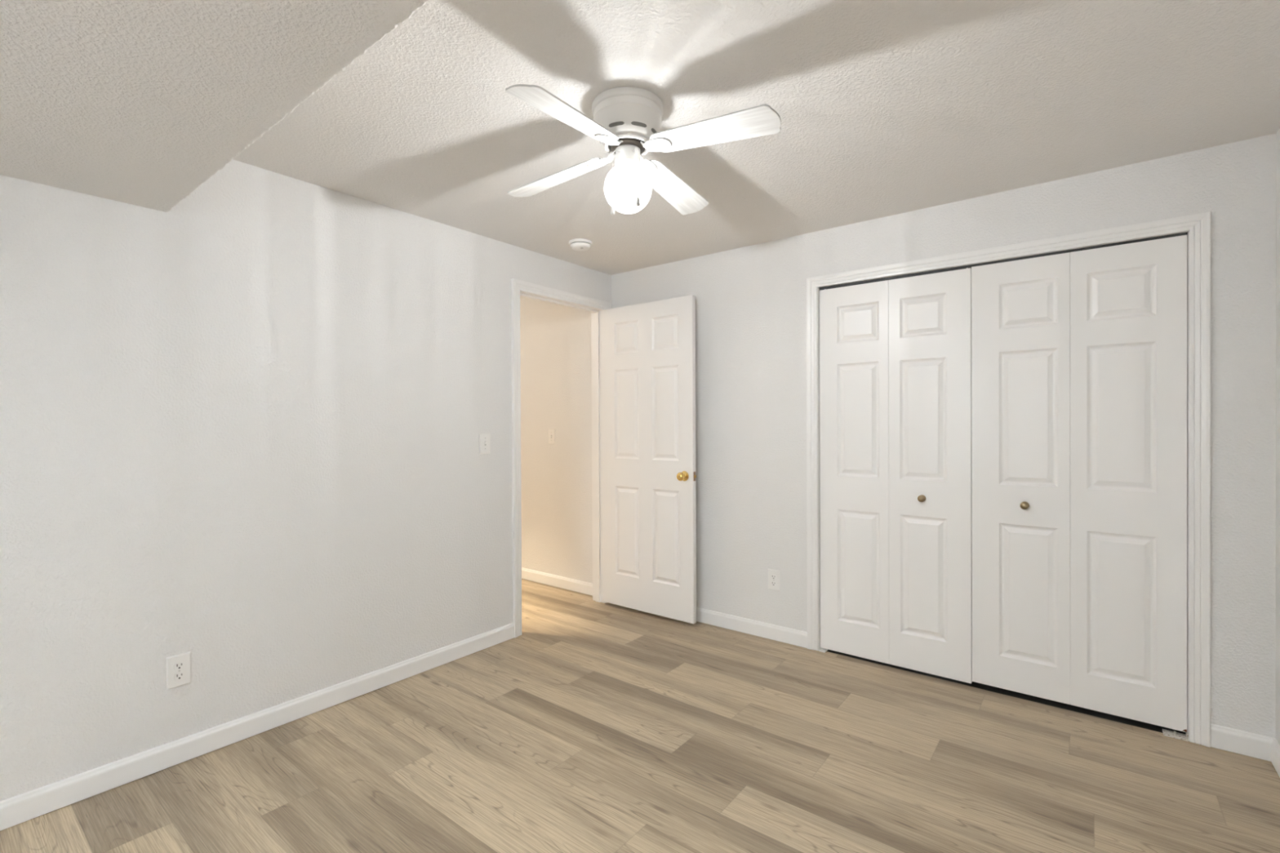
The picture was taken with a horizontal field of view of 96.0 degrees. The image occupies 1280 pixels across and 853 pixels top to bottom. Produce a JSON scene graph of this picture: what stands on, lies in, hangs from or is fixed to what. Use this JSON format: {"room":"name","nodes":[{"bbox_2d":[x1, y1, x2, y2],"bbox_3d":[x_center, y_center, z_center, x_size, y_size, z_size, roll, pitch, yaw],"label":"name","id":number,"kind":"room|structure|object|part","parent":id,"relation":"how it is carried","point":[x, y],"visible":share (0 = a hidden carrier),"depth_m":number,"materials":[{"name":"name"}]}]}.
{"room":"empty bedroom","nodes":[
{"label":"empty bedroom","id":0,"kind":"room"},
{"bbox_2d":[0,159,611,801],"bbox_3d":[-1.571,0.098,2.525,0.115,2.360,4.300,0,0,38],"label":"wall","id":1,"kind":"structure","parent":0,"point":[242,422],"depth_m":2.32,"materials":[{"name":"white paint"}]},
{"bbox_2d":[166,651,191,689],"bbox_3d":[-1.753,0.928,2.192,0.008,0.121,0.076,0,0,38],"label":"wall outlet","id":2,"kind":"object","parent":1,"relation":"attached to","point":[178,666],"visible":1,"depth_m":2.19,"materials":[{"name":"white plastic"}]},
{"bbox_2d":[173,671,185,680],"bbox_3d":[-1.751,0.948,2.191,0.003,0.028,0.034,0,0,38],"label":"receptacle","id":3,"kind":"object","parent":2,"relation":"attached to","point":[178,676],"depth_m":2.19,"materials":[{"name":"white plastic"}]},
{"bbox_2d":[173,661,185,670],"bbox_3d":[-1.751,0.909,2.190,0.003,0.028,0.034,0,0,38],"label":"receptacle","id":4,"kind":"object","parent":2,"relation":"attached to","point":[178,665],"depth_m":2.19,"materials":[{"name":"white plastic"}]},
{"bbox_2d":[0,622,514,831],"bbox_3d":[-1.797,1.234,2.130,0.014,0.087,3.386,0,0,38],"label":"baseboard","id":5,"kind":"structure","parent":1,"relation":"attached to","point":[23,807],"depth_m":2.28,"materials":[{"name":"white paint"}]},
{"bbox_2d":[479,432,490,454],"bbox_3d":[-0.884,0.097,3.299,0.017,0.121,0.076,0,0,38],"label":"light switch","id":6,"kind":"object","parent":1,"relation":"attached to","point":[484,437],"visible":1,"depth_m":3.30,"materials":[{"name":"white plastic"}]},
{"bbox_2d":[511,278,611,637],"bbox_3d":[-0.484,0.188,3.810,0.018,2.152,0.898,0,0,38],"label":"trim","id":7,"kind":"structure","parent":1,"relation":"attached to","point":[517,286],"depth_m":3.48,"materials":[{"name":"white paint"}]},
{"bbox_2d":[520,291,605,603],"bbox_3d":[-0.537,0.211,3.850,0.115,2.112,0.804,0,0,38],"label":"trim","id":8,"kind":"structure","parent":1,"relation":"attached to","point":[596,313],"depth_m":4.14,"materials":[{"name":"white paint"}]},
{"bbox_2d":[600,295,696,623],"bbox_3d":[0.035,0.208,3.858,0.786,2.064,0.146,0,0,38],"label":"door","id":9,"kind":"structure","parent":1,"relation":"in","point":[648,349],"depth_m":3.82,"materials":[{"name":"white paint"}]},
{"bbox_3d":[0.264,0.315,3.629,0.064,0.064,0.063,0,0,38],"label":"knob","id":10,"kind":"part","parent":9,"relation":"part of","materials":[{"name":"gold metal"}]},
{"bbox_2d":[0,578,1279,852],"bbox_3d":[-1.103,1.278,2.148,5.586,0.001,4.366,0,0,38],"label":"floor","id":11,"kind":"structure","parent":0,"point":[597,727],"depth_m":2.13,"materials":[{"name":"wood"}]},
{"bbox_2d":[818,647,827,652],"bbox_3d":[1.034,1.255,3.248,0.035,0.016,0.050,0,0,38],"label":"pivot bracket","id":12,"kind":"object","parent":11,"relation":"on","point":[822,650],"visible":0.8,"depth_m":3.24,"materials":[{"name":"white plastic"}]},
{"bbox_2d":[1162,728,1188,741],"bbox_3d":[2.183,1.249,2.351,0.074,0.026,0.050,0,0,38],"label":"pivot bracket","id":13,"kind":"object","parent":11,"relation":"attached to","point":[1174,734],"visible":1,"depth_m":2.34,"materials":[{"name":"white metal"}]},
{"bbox_2d":[233,0,1279,275],"bbox_3d":[-0.031,-1.135,1.735,3.516,0.100,5.195,0,0,38],"label":"ceiling","id":14,"kind":"structure","parent":0,"point":[885,108],"depth_m":1.94,"materials":[{"name":"white paint"}]},
{"bbox_2d":[0,0,428,212],"bbox_3d":[-1.018,-0.936,0.469,3.286,0.277,1.753,0,0,38],"label":"ceiling","id":15,"kind":"structure","parent":14,"relation":"attached to","point":[140,103],"depth_m":1.33,"materials":[{"name":"white paint"}]},
{"bbox_2d":[568,238,592,251],"bbox_3d":[-0.352,-1.071,3.419,0.140,0.042,0.140,0,0,38],"label":"smoke detector","id":16,"kind":"object","parent":14,"relation":"attached to","point":[579,244],"visible":1,"depth_m":3.38,"materials":[{"name":"white plastic"}]},
{"bbox_2d":[505,84,781,215],"bbox_3d":[-0.041,-0.890,1.959,0.804,0.391,0.804,0,0,-13],"label":"ceiling fan","id":17,"kind":"object","parent":14,"relation":"hanging from","point":[627,122],"visible":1,"depth_m":1.88,"materials":[{"name":"white metal"}]},
{"bbox_3d":[-0.306,-0.915,2.127,0.437,0.006,0.125,-5,10,32],"label":"fan blade","id":18,"kind":"part","parent":17,"relation":"part of","materials":[{"name":"white laminate"}]},
{"bbox_3d":[-0.209,-0.913,1.695,0.125,0.006,0.437,14,12,31],"label":"fan blade","id":19,"kind":"part","parent":17,"relation":"part of","materials":[{"name":"white laminate"}]},
{"bbox_3d":[-0.041,-0.808,1.960,0.163,0.162,0.163,0,0,38],"label":"glass globe","id":20,"kind":"part","parent":17,"relation":"part of"},
{"bbox_3d":[-0.017,-0.833,1.901,0.002,0.171,0.052,0,0,-23],"label":"pull chain","id":21,"kind":"part","parent":17,"relation":"part of","materials":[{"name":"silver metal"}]},
{"bbox_3d":[0.126,-0.917,2.223,0.125,0.006,0.437,-15,-12,31],"label":"fan blade","id":22,"kind":"part","parent":17,"relation":"part of","materials":[{"name":"white laminate"}]},
{"bbox_3d":[0.223,-0.915,1.792,0.437,0.006,0.125,5,-9,32],"label":"fan blade","id":23,"kind":"part","parent":17,"relation":"part of","materials":[{"name":"white laminate"}]},
{"bbox_2d":[520,133,1276,737],"bbox_3d":[0.260,0.083,3.896,5.716,2.360,0.115,0,0,38],"label":"wall","id":24,"kind":"structure","parent":0,"point":[751,300],"depth_m":3.29,"materials":[{"name":"white paint"}]},
{"bbox_2d":[548,428,555,444],"bbox_3d":[-0.703,0.080,4.563,0.076,0.121,0.017,0,0,38],"label":"light switch","id":25,"kind":"object","parent":24,"relation":"attached to","point":[551,432],"visible":1,"depth_m":4.56,"materials":[{"name":"white plastic"}]},
{"bbox_2d":[521,567,592,595],"bbox_3d":[-1.139,1.218,4.915,2.026,0.087,0.014,0,0,38],"label":"baseboard","id":26,"kind":"structure","parent":24,"relation":"attached to","point":[572,584],"depth_m":4.52,"materials":[{"name":"white paint"}]},
{"bbox_2d":[696,607,807,648],"bbox_3d":[0.378,1.217,3.732,1.474,0.087,0.014,0,0,38],"label":"baseboard","id":27,"kind":"structure","parent":24,"relation":"attached to","point":[770,631],"depth_m":3.48,"materials":[{"name":"white paint"}]},
{"bbox_2d":[768,568,780,591],"bbox_3d":[0.791,0.908,3.410,0.076,0.121,0.008,0,0,38],"label":"wall outlet","id":28,"kind":"object","parent":24,"relation":"attached to","point":[774,575],"visible":1,"depth_m":3.41,"materials":[{"name":"white plastic"}]},
{"bbox_2d":[770,581,776,586],"bbox_3d":[0.790,0.928,3.408,0.034,0.028,0.003,0,0,38],"label":"receptacle","id":29,"kind":"object","parent":28,"relation":"attached to","point":[772,583],"depth_m":3.41,"materials":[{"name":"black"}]},
{"bbox_2d":[770,574,776,579],"bbox_3d":[0.790,0.889,3.408,0.034,0.028,0.003,0,0,38],"label":"receptacle","id":30,"kind":"object","parent":28,"relation":"attached to","point":[772,576],"depth_m":3.41,"materials":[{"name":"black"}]},
{"bbox_2d":[819,231,1187,289],"bbox_3d":[1.617,-0.776,2.795,1.510,0.012,0.029,0,0,38],"label":"door track","id":31,"kind":"object","parent":24,"relation":"attached to","point":[1181,233],"visible":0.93,"depth_m":2.72,"materials":[{"name":"grey metal"}]},
{"bbox_2d":[819,267,972,683],"bbox_3d":[1.307,0.230,3.016,0.746,2.032,0.068,0,0,38],"label":"door","id":32,"kind":"structure","parent":31,"relation":"hanging from","point":[895,354],"depth_m":2.99,"materials":[{"name":"white paint"}]},
{"bbox_3d":[1.420,0.363,2.907,0.034,0.034,0.033,0,0,38],"label":"knob","id":33,"kind":"part","parent":32,"relation":"part of","materials":[{"name":"gold metal"}]},
{"bbox_2d":[971,235,1187,732],"bbox_3d":[1.906,0.225,2.557,0.761,2.022,0.068,0,0,38],"label":"door","id":34,"kind":"structure","parent":31,"relation":"hanging from","point":[1079,359],"depth_m":2.53,"materials":[{"name":"white paint"}]},
{"bbox_3d":[1.765,0.363,2.645,0.034,0.034,0.033,0,0,38],"label":"knob","id":35,"kind":"part","parent":34,"relation":"part of","materials":[{"name":"gold metal"}]},
{"bbox_2d":[806,211,1210,746],"bbox_3d":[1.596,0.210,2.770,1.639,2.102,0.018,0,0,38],"label":"trim","id":36,"kind":"structure","parent":24,"relation":"attached to","point":[1197,225],"depth_m":2.31,"materials":[{"name":"white paint"}]},
{"bbox_2d":[1210,723,1275,761],"bbox_3d":[2.317,1.216,2.219,0.179,0.087,0.014,0,0,38],"label":"baseboard","id":37,"kind":"structure","parent":24,"relation":"attached to","point":[1231,740],"depth_m":2.22,"materials":[{"name":"white paint"}]},
{"bbox_2d":[826,648,1186,733],"bbox_3d":[1.816,1.274,3.086,2.036,0.014,0.704,0,0,38],"label":"floor","id":38,"kind":"structure","parent":0,"point":[1059,704],"depth_m":2.67,"materials":[{"name":"grey"}]},
{"bbox_2d":[1275,128,1279,745],"bbox_3d":[1.110,0.097,0.433,0.115,2.360,4.300,0,0,38],"label":"wall","id":39,"kind":"structure","parent":0,"point":[1277,153],"depth_m":2.14,"materials":[{"name":"white paint"}]},
{"bbox_2d":[1271,737,1279,777],"bbox_3d":[1.064,1.230,0.478,0.014,0.087,4.300,0,0,38],"label":"baseboard","id":40,"kind":"structure","parent":39,"relation":"attached to","point":[1275,747],"depth_m":2.12,"materials":[{"name":"white paint"}]}
]}

